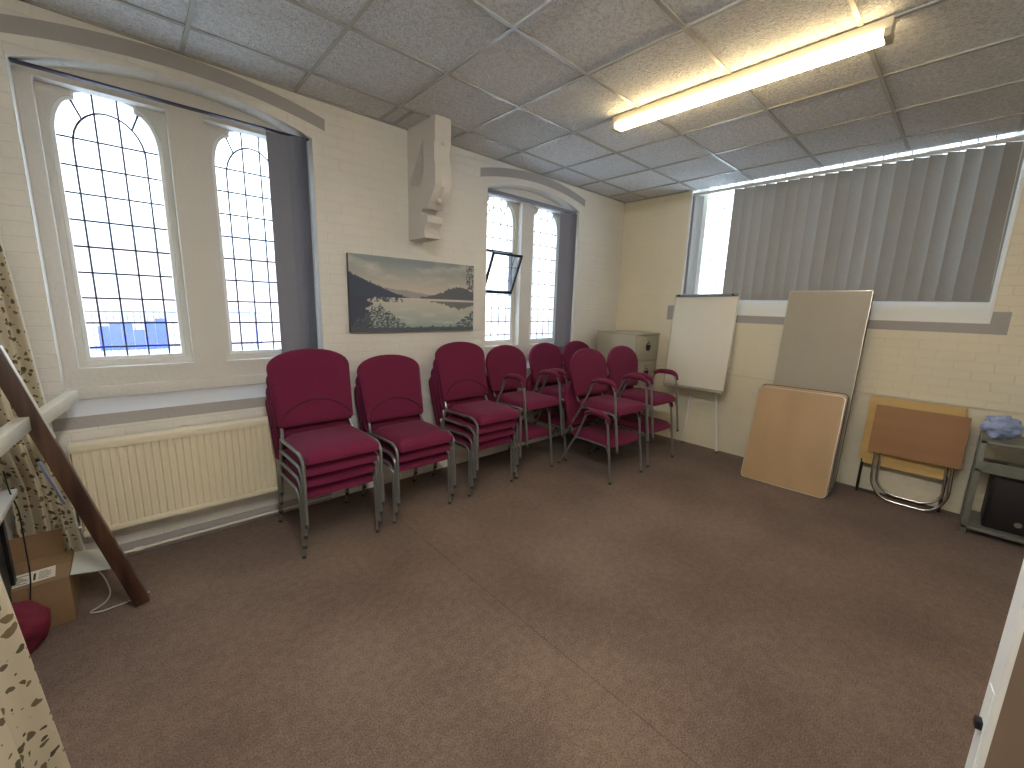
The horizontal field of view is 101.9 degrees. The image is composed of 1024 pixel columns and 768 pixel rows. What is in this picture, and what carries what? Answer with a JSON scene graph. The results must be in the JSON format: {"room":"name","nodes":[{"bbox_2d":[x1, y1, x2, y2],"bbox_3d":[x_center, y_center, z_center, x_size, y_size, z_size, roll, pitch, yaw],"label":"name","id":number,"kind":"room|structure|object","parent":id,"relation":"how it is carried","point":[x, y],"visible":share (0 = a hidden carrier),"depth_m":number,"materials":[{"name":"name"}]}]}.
{"room":"community hall","nodes":[
{"label":"community hall","id":0,"kind":"room"},
{"bbox_2d":[0,0,624,549],"bbox_3d":[-1.016,-0.736,3.767,7.100,3.400,0.400,-8,14,-42],"label":"wall","id":1,"kind":"structure","parent":0,"point":[358,166],"depth_m":3.14,"materials":[{"name":"paint"}]},
{"bbox_2d":[11,66,283,417],"bbox_3d":[-2.047,-0.832,2.726,1.410,1.990,0.310,-8,14,-42],"label":"window","id":2,"kind":"structure","parent":1,"relation":"in","point":[207,369],"depth_m":2.60,"materials":[{"name":"white paint"}]},
{"bbox_2d":[8,57,319,352],"bbox_3d":[-1.979,-0.906,2.635,1.375,1.544,0.121,-8,14,-42],"label":"vertical blind","id":3,"kind":"object","parent":2,"relation":"attached to","point":[288,167],"visible":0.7,"depth_m":2.95,"materials":[{"name":"grey fabric"}]},
{"bbox_2d":[51,396,265,431],"bbox_3d":[-1.982,0.154,2.783,1.620,0.070,0.005,-8,14,-42],"label":"trim","id":4,"kind":"structure","parent":1,"relation":"attached to","point":[81,422],"depth_m":2.56,"materials":[{"name":"grey paint"}]},
{"bbox_2d":[0,14,324,130],"bbox_3d":[-1.912,-1.810,2.425,1.570,0.181,0.005,-8,14,-42],"label":"trim","id":5,"kind":"structure","parent":1,"relation":"attached to","point":[11,24],"depth_m":2.31,"materials":[{"name":"grey paint"}]},
{"bbox_2d":[67,415,278,537],"bbox_3d":[-2.054,0.540,2.714,1.153,0.547,0.123,-8,14,-42],"label":"radiator","id":6,"kind":"object","parent":1,"relation":"attached to","point":[145,477],"visible":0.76,"depth_m":2.59,"materials":[{"name":"beige metal"}]},
{"bbox_2d":[68,416,267,447],"bbox_3d":[-2.029,0.279,2.668,1.123,0.008,0.103,-8,14,-42],"label":"grille","id":7,"kind":"object","parent":6,"relation":"attached to","point":[186,429],"depth_m":2.55,"materials":[{"name":"beige metal"}]},
{"bbox_2d":[119,493,331,556],"bbox_3d":[-2.403,1.030,2.573,2.500,0.085,0.012,-8,14,-42],"label":"baseboard","id":8,"kind":"structure","parent":1,"relation":"attached to","point":[213,523],"depth_m":2.86,"materials":[{"name":"grey paint"}]},
{"bbox_2d":[124,484,369,553],"bbox_3d":[-1.894,0.967,2.981,1.809,0.028,0.034,-8,14,-42],"label":"pipe","id":9,"kind":"object","parent":1,"relation":"attached to","point":[139,548],"visible":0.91,"depth_m":2.88,"materials":[{"name":"beige metal"}]},
{"bbox_2d":[346,253,473,331],"bbox_3d":[-0.828,-0.768,3.632,1.200,0.605,0.034,-8,14,-42],"label":"picture","id":10,"kind":"object","parent":1,"relation":"attached to","point":[386,294],"visible":1,"depth_m":3.55,"materials":[{"name":"paper"}]},
{"bbox_2d":[407,114,450,242],"bbox_3d":[-0.668,-1.609,3.336,0.140,0.855,0.420,-8,14,-42],"label":"corbel","id":11,"kind":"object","parent":1,"relation":"attached to","point":[429,140],"depth_m":3.26,"materials":[{"name":"grey paint"}]},
{"bbox_2d":[485,187,564,372],"bbox_3d":[0.152,-1.137,4.706,1.410,1.990,0.310,-8,14,-42],"label":"window","id":12,"kind":"structure","parent":1,"relation":"in","point":[520,256],"depth_m":4.68,"materials":[{"name":"white paint"}]},
{"bbox_2d":[488,188,576,346],"bbox_3d":[0.220,-1.185,4.620,1.375,1.594,0.121,-8,14,-42],"label":"vertical blind","id":13,"kind":"object","parent":12,"relation":"attached to","point":[568,220],"visible":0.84,"depth_m":4.95,"materials":[{"name":"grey fabric"}]},
{"bbox_2d":[486,364,564,375],"bbox_3d":[0.213,-0.149,4.760,1.580,0.070,0.005,-8,14,-42],"label":"trim","id":14,"kind":"structure","parent":1,"relation":"attached to","point":[528,369],"depth_m":4.74,"materials":[{"name":"grey"}]},
{"bbox_2d":[480,167,584,206],"bbox_3d":[0.287,-2.115,4.405,1.570,0.181,0.005,-8,14,-42],"label":"trim","id":15,"kind":"structure","parent":1,"relation":"attached to","point":[487,171],"depth_m":4.31,"materials":[{"name":"grey paint"}]},
{"bbox_2d":[30,432,1023,767],"bbox_3d":[0.428,1.244,2.392,6.400,0.100,4.150,-8,14,-42],"label":"floor","id":16,"kind":"structure","parent":0,"point":[688,610],"depth_m":2.10,"materials":[{"name":"carpet"}]},
{"bbox_2d":[0,488,17,602],"bbox_3d":[-2.221,0.959,1.339,0.760,0.690,1.180,-8,14,-42],"label":"desk","id":17,"kind":"object","parent":16,"relation":"on","point":[7,570],"visible":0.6,"depth_m":1.89,"materials":[{"name":"grey"}]},
{"bbox_2d":[2,471,31,599],"bbox_3d":[-2.252,0.789,1.910,0.035,0.789,0.146,-8,14,-42],"label":"cable","id":18,"kind":"object","parent":17,"relation":"hanging from","point":[7,485],"visible":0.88,"depth_m":1.91,"materials":[{"name":"black plastic"}]},
{"bbox_2d":[11,600,51,654],"bbox_3d":[-2.207,1.085,1.837,0.231,0.261,0.165,-8,14,-42],"label":"cloth bag","id":19,"kind":"object","parent":16,"relation":"on","point":[34,619],"visible":0.66,"depth_m":1.85,"materials":[{"name":"red fabric"}]},
{"bbox_2d":[9,528,110,628],"bbox_3d":[-2.388,0.986,2.057,0.595,0.364,0.336,-8,14,-42],"label":"cardboard box","id":20,"kind":"object","parent":16,"relation":"on","point":[55,571],"visible":0.78,"depth_m":2.08,"materials":[{"name":"brown cardboard"}]},
{"bbox_2d":[13,570,50,586],"bbox_3d":[-2.309,0.931,1.989,0.144,0.007,0.074,-8,14,-42],"label":"print","id":21,"kind":"object","parent":20,"relation":"on","point":[38,576],"depth_m":2.00,"materials":[{"name":"grey paper"}]},
{"bbox_2d":[0,344,149,607],"bbox_3d":[-1.929,0.528,1.810,0.411,1.382,1.406,-8,14,-42],"label":"wooden stand","id":22,"kind":"object","parent":16,"relation":"on","point":[33,420],"visible":1,"depth_m":1.92,"materials":[{"name":"brown wood"}]},
{"bbox_2d":[90,571,149,612],"bbox_3d":[-2.108,1.034,2.222,0.234,0.219,0.204,-8,14,-42],"label":"cable","id":23,"kind":"object","parent":16,"relation":"on","point":[103,576],"visible":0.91,"depth_m":2.19,"materials":[{"name":"grey plastic"}]},
{"bbox_2d":[265,398,378,558],"bbox_3d":[-1.312,0.528,2.931,0.580,1.012,0.659,-8,14,-42],"label":"chair","id":24,"kind":"object","parent":16,"relation":"on","point":[335,486],"visible":0.29,"depth_m":2.74,"materials":[{"name":"red fabric"}]},
{"bbox_2d":[266,388,380,548],"bbox_3d":[-1.300,0.453,2.876,0.540,1.012,0.659,-8,14,-42],"label":"chair","id":25,"kind":"object","parent":24,"relation":"on","point":[312,481],"visible":0.32,"depth_m":2.70,"materials":[{"name":"red fabric"}]},
{"bbox_2d":[266,377,382,538],"bbox_3d":[-1.273,0.375,2.835,0.540,1.012,0.659,-8,14,-42],"label":"chair","id":26,"kind":"object","parent":25,"relation":"on","point":[338,464],"visible":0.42,"depth_m":2.72,"materials":[{"name":"red fabric"}]},
{"bbox_2d":[266,349,384,528],"bbox_3d":[-1.247,0.297,2.793,0.540,1.012,0.659,-8,14,-42],"label":"chair","id":27,"kind":"object","parent":26,"relation":"on","point":[307,386],"visible":0.97,"depth_m":2.82,"materials":[{"name":"red fabric"}]},
{"bbox_2d":[354,386,450,523],"bbox_3d":[-0.869,0.458,3.379,0.580,1.012,0.659,-8,14,-42],"label":"chair","id":28,"kind":"object","parent":16,"relation":"on","point":[403,466],"visible":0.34,"depth_m":3.17,"materials":[{"name":"grey paint"}]},
{"bbox_2d":[355,376,453,514],"bbox_3d":[-0.857,0.382,3.324,0.540,1.012,0.659,-8,14,-42],"label":"chair","id":29,"kind":"object","parent":28,"relation":"on","point":[388,450],"visible":0.36,"depth_m":3.21,"materials":[{"name":"grey paint"}]},
{"bbox_2d":[357,354,455,505],"bbox_3d":[-0.830,0.304,3.283,0.540,1.012,0.659,-8,14,-42],"label":"chair","id":30,"kind":"object","parent":29,"relation":"on","point":[390,385],"visible":0.98,"depth_m":3.30,"materials":[{"name":"red fabric"}]},
{"bbox_2d":[429,377,512,496],"bbox_3d":[-0.366,0.386,3.845,0.580,1.012,0.659,-8,14,-42],"label":"chair","id":31,"kind":"object","parent":16,"relation":"on","point":[460,441],"visible":0.31,"depth_m":3.67,"materials":[{"name":"grey paint"}]},
{"bbox_2d":[431,368,515,488],"bbox_3d":[-0.354,0.310,3.790,0.540,1.012,0.659,-8,14,-42],"label":"chair","id":32,"kind":"object","parent":31,"relation":"on","point":[454,429],"visible":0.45,"depth_m":3.64,"materials":[{"name":"grey paint"}]},
{"bbox_2d":[433,359,518,480],"bbox_3d":[-0.328,0.232,3.748,0.540,1.012,0.659,-8,14,-42],"label":"chair","id":33,"kind":"object","parent":32,"relation":"on","point":[468,425],"visible":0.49,"depth_m":3.63,"materials":[{"name":"grey paint"}]},
{"bbox_2d":[435,342,521,472],"bbox_3d":[-0.301,0.154,3.707,0.540,1.012,0.659,-8,14,-42],"label":"chair","id":34,"kind":"object","parent":33,"relation":"on","point":[461,368],"visible":0.99,"depth_m":3.72,"materials":[{"name":"red fabric"}]},
{"bbox_2d":[485,376,552,478],"bbox_3d":[0.017,0.384,4.243,0.560,0.899,0.689,-8,14,-42],"label":"armchair","id":35,"kind":"object","parent":16,"relation":"on","point":[534,431],"visible":0.24,"depth_m":4.20,"materials":[{"name":"red fabric"}]},
{"bbox_2d":[485,345,562,446],"bbox_3d":[0.118,0.078,4.233,0.560,0.899,0.689,-8,14,-42],"label":"armchair","id":36,"kind":"object","parent":35,"relation":"on","point":[506,365],"visible":0.98,"depth_m":4.23,"materials":[{"name":"red fabric"}]},
{"bbox_2d":[524,374,594,460],"bbox_3d":[0.546,0.305,4.746,0.560,0.899,0.689,-8,14,-42],"label":"armchair","id":37,"kind":"object","parent":16,"relation":"on","point":[542,417],"visible":0.44,"depth_m":4.65,"materials":[{"name":"red fabric"}]},
{"bbox_2d":[527,342,598,433],"bbox_3d":[0.574,0.010,4.669,0.560,0.899,0.689,-8,14,-42],"label":"armchair","id":38,"kind":"object","parent":37,"relation":"on","point":[542,356],"visible":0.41,"depth_m":4.72,"materials":[{"name":"red fabric"}]},
{"bbox_2d":[557,369,611,449],"bbox_3d":[0.971,0.245,5.135,0.560,0.899,0.689,-8,14,-42],"label":"armchair","id":39,"kind":"object","parent":16,"relation":"on","point":[563,381],"visible":0.05,"depth_m":5.11,"materials":[{"name":"red fabric"}]},
{"bbox_2d":[563,341,607,420],"bbox_3d":[0.999,-0.050,5.059,0.560,0.899,0.689,-8,14,-42],"label":"armchair","id":40,"kind":"object","parent":39,"relation":"on","point":[571,347],"visible":0.1,"depth_m":5.08,"materials":[{"name":"red fabric"}]},
{"bbox_2d":[558,380,641,484],"bbox_3d":[0.906,0.421,4.186,0.560,0.899,0.689,-7,14,-39],"label":"armchair","id":41,"kind":"object","parent":16,"relation":"on","point":[602,434],"visible":0.76,"depth_m":4.13,"materials":[{"name":"red fabric"}]},
{"bbox_2d":[563,348,648,453],"bbox_3d":[0.958,0.122,4.132,0.560,0.899,0.689,-7,14,-39],"label":"armchair","id":42,"kind":"object","parent":41,"relation":"on","point":[588,366],"visible":0.98,"depth_m":4.13,"materials":[{"name":"red fabric"}]},
{"bbox_2d":[594,330,659,435],"bbox_3d":[1.454,-0.010,5.371,0.506,1.329,0.597,-8,14,-42],"label":"filing cabinet","id":43,"kind":"object","parent":16,"relation":"on","point":[644,345],"visible":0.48,"depth_m":5.12,"materials":[{"name":"beige metal"}]},
{"bbox_2d":[596,375,673,466],"bbox_3d":[1.400,0.350,4.644,0.560,0.899,0.689,-7,14,-40],"label":"armchair","id":44,"kind":"object","parent":16,"relation":"on","point":[629,421],"visible":0.42,"depth_m":4.54,"materials":[{"name":"red fabric"}]},
{"bbox_2d":[601,346,678,439],"bbox_3d":[1.427,0.055,4.567,0.560,0.899,0.689,-7,14,-40],"label":"armchair","id":45,"kind":"object","parent":44,"relation":"on","point":[621,360],"visible":0.78,"depth_m":4.55,"materials":[{"name":"red fabric"}]},
{"bbox_2d":[663,293,739,452],"bbox_3d":[2.142,-0.131,4.829,0.269,1.806,0.734,-8,14,-42],"label":"easel","id":46,"kind":"object","parent":16,"relation":"on","point":[703,325],"visible":1,"depth_m":4.73,"materials":[{"name":"beige"}]},
{"bbox_2d":[663,384,721,393],"bbox_3d":[2.060,0.054,4.776,0.038,0.037,0.670,-8,14,-42],"label":"tray","id":47,"kind":"object","parent":46,"relation":"on","point":[686,386],"depth_m":4.73,"materials":[{"name":"silver metal"}]},
{"bbox_2d":[741,386,845,497],"bbox_3d":[2.634,0.519,3.935,0.281,0.910,0.714,-8,14,-42],"label":"wooden board","id":48,"kind":"object","parent":16,"relation":"on","point":[792,441],"visible":1,"depth_m":3.90,"materials":[{"name":"brown wood"}]},
{"bbox_2d":[763,384,848,496],"bbox_3d":[2.671,0.506,3.950,0.287,0.931,0.714,-8,14,-42],"label":"square table","id":49,"kind":"object","parent":16,"relation":"on","point":[845,396],"visible":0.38,"depth_m":3.71,"materials":[{"name":"brown wood"}]},
{"bbox_2d":[773,291,873,491],"bbox_3d":[2.880,0.037,3.998,0.304,1.832,0.635,-8,14,-42],"label":"board","id":50,"kind":"object","parent":16,"relation":"on","point":[824,332],"visible":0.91,"depth_m":3.89,"materials":[{"name":"grey laminate"}]},
{"bbox_2d":[855,396,967,511],"bbox_3d":[3.432,0.590,3.624,0.098,0.889,0.600,-8,14,-42],"label":"table","id":51,"kind":"object","parent":16,"relation":"on","point":[894,462],"visible":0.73,"depth_m":3.63,"materials":[{"name":"brown wood"}]},
{"bbox_2d":[868,404,971,511],"bbox_3d":[3.406,0.637,3.545,0.089,0.842,0.572,-8,14,-42],"label":"folding table","id":52,"kind":"object","parent":16,"relation":"on","point":[940,439],"visible":1,"depth_m":3.48,"materials":[{"name":"orange laminate"}]},
{"bbox_2d":[958,429,1023,543],"bbox_3d":[3.769,0.783,3.060,0.427,0.760,0.541,-8,14,-42],"label":"trolley","id":53,"kind":"object","parent":16,"relation":"on","point":[970,519],"visible":0.83,"depth_m":3.08,"materials":[{"name":"grey metal"}]},
{"bbox_2d":[960,509,1023,543],"bbox_3d":[3.761,1.099,3.122,0.420,0.025,0.537,-8,14,-42],"label":"shelf","id":54,"kind":"object","parent":53,"relation":"attached to","point":[974,523],"depth_m":3.12,"materials":[{"name":"grey metal"}]},
{"bbox_2d":[974,457,1023,480],"bbox_3d":[3.775,0.655,3.039,0.420,0.020,0.537,-8,14,-42],"label":"shelf","id":55,"kind":"object","parent":53,"relation":"attached to","point":[977,469],"depth_m":3.05,"materials":[{"name":"grey metal"}]},
{"bbox_2d":[979,415,1023,439],"bbox_3d":[3.628,0.315,3.082,0.164,0.188,0.211,-2,11,-21],"label":"plastic bag","id":56,"kind":"object","parent":53,"relation":"on","point":[997,426],"visible":1,"depth_m":3.04,"materials":[{"name":"blue"}]},
{"bbox_2d":[980,474,1023,536],"bbox_3d":[3.804,0.884,3.076,0.344,0.415,0.390,-8,14,-42],"label":"equipment box","id":57,"kind":"object","parent":53,"relation":"on","point":[1002,509],"visible":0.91,"depth_m":3.05,"materials":[{"name":"black plastic"}]},
{"bbox_2d":[980,431,1023,449],"bbox_3d":[3.781,0.443,2.999,0.420,0.020,0.537,-8,14,-42],"label":"shelf","id":58,"kind":"object","parent":53,"relation":"attached to","point":[1015,443],"depth_m":3.04,"materials":[{"name":"grey metal"}]},
{"bbox_2d":[31,0,1023,201],"bbox_3d":[0.496,-1.756,1.795,6.520,0.060,4.170,-8,14,-42],"label":"ceiling","id":59,"kind":"structure","parent":0,"point":[591,34],"depth_m":2.42,"materials":[{"name":"tile"}]},
{"bbox_2d":[19,0,1023,202],"bbox_3d":[0.514,-1.728,1.831,6.410,0.010,4.150,-8,14,-42],"label":"grid","id":60,"kind":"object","parent":59,"relation":"attached to","point":[187,26],"depth_m":2.53,"materials":[{"name":"grey metal"}]},
{"bbox_2d":[611,15,895,132],"bbox_3d":[1.269,-1.780,2.495,0.100,0.088,1.530,-8,14,-42],"label":"ceiling light","id":61,"kind":"object","parent":59,"relation":"attached to","point":[873,35],"visible":1,"depth_m":2.29,"materials":[{"name":"beige plastic"}]},
{"bbox_3d":[-1.433,-1.537,0.636,0.344,0.024,3.282,-8,14,-42],"label":"rail","id":62,"kind":"object","parent":59,"relation":"attached to","visible":0},
{"bbox_2d":[0,574,70,767],"bbox_3d":[-0.902,-0.007,0.548,0.102,2.922,1.372,-7,14,-39],"label":"curtain","id":63,"kind":"object","parent":62,"relation":"hanging from","point":[29,735],"visible":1,"depth_m":0.98,"materials":[{"name":"beige fabric"}]},
{"bbox_2d":[0,238,84,551],"bbox_3d":[-2.502,-0.339,2.026,0.294,2.911,0.129,-8,14,-42],"label":"curtain","id":64,"kind":"object","parent":62,"relation":"hanging from","point":[41,510],"visible":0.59,"depth_m":2.15,"materials":[{"name":"beige fabric"}]},
{"bbox_2d":[616,184,1023,513],"bbox_3d":[3.092,-0.701,4.242,0.400,3.400,4.449,-8,14,-42],"label":"wall","id":65,"kind":"structure","parent":0,"point":[971,369],"depth_m":3.90,"materials":[{"name":"paint"}]},
{"bbox_2d":[667,305,1011,334],"bbox_3d":[2.874,-0.678,4.186,0.005,0.173,2.777,-8,14,-42],"label":"trim","id":66,"kind":"structure","parent":65,"relation":"attached to","point":[1000,321],"depth_m":3.50,"materials":[{"name":"grey"}]},
{"bbox_2d":[656,364,1023,413],"bbox_3d":[2.819,-0.027,4.342,0.008,0.012,4.150,-8,14,-42],"label":"trim","id":67,"kind":"structure","parent":65,"relation":"attached to","point":[656,364],"depth_m":3.57,"materials":[{"name":"beige"}]},
{"bbox_2d":[681,130,1023,323],"bbox_3d":[3.019,-1.395,4.133,0.290,1.600,2.535,-8,14,-42],"label":"window","id":68,"kind":"structure","parent":65,"relation":"in","point":[952,312],"depth_m":3.65,"materials":[{"name":"white"}]},
{"bbox_2d":[683,135,1023,301],"bbox_3d":[2.949,-1.435,4.070,0.116,1.212,2.505,-8,14,-42],"label":"vertical blind","id":69,"kind":"object","parent":68,"relation":"attached to","point":[933,228],"visible":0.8,"depth_m":3.71,"materials":[{"name":"grey fabric"}]},
{"bbox_3d":[1.813,-0.026,0.433,6.700,3.400,0.150,-8,14,-42],"label":"wall","id":70,"kind":"structure","parent":0,"visible":0},
{"bbox_2d":[965,559,1023,767],"bbox_3d":[0.920,0.578,0.349,0.746,1.980,0.040,11,14,39],"label":"door","id":71,"kind":"structure","parent":70,"relation":"in","point":[998,738],"depth_m":0.54,"materials":[{"name":"white paint"}]},
{"label":"outside","id":72,"kind":"structure","parent":0,"visible":0},
{"bbox_2d":[90,311,549,355],"bbox_3d":[-18.923,-4.560,27.800,120.000,0.100,59.550,-8,14,-42],"label":"ground","id":73,"kind":"structure","parent":72,"point":[268,345],"depth_m":9.73,"materials":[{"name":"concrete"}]},
{"bbox_2d":[97,318,167,350],"bbox_3d":[-8.023,-1.061,8.821,1.075,0.660,0.080,-8,14,-42],"label":"hoarding","id":74,"kind":"object","parent":73,"relation":"on","point":[151,330],"visible":0.8,"depth_m":8.79,"materials":[{"name":"blue paint"}]},
{"bbox_2d":[84,310,261,353],"bbox_3d":[-7.062,-1.123,8.845,3.040,0.830,0.024,-8,14,-42],"label":"metal railing","id":75,"kind":"object","parent":73,"relation":"on","point":[90,311],"visible":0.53,"depth_m":8.50,"materials":[{"name":"blue paint"}]},
{"bbox_2d":[68,207,278,312],"bbox_3d":[-22.184,-6.062,20.675,18.400,5.300,7.600,-8,14,-42],"label":"sky","id":76,"kind":"structure","parent":73,"relation":"on","point":[98,233],"depth_m":20.40,"materials":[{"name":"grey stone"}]},
{"bbox_2d":[84,312,549,346],"bbox_3d":[-6.193,-1.499,11.127,28.100,0.780,0.350,-8,14,-42],"label":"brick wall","id":77,"kind":"structure","parent":73,"relation":"on","point":[266,329],"depth_m":10.44,"materials":[{"name":"brick"}]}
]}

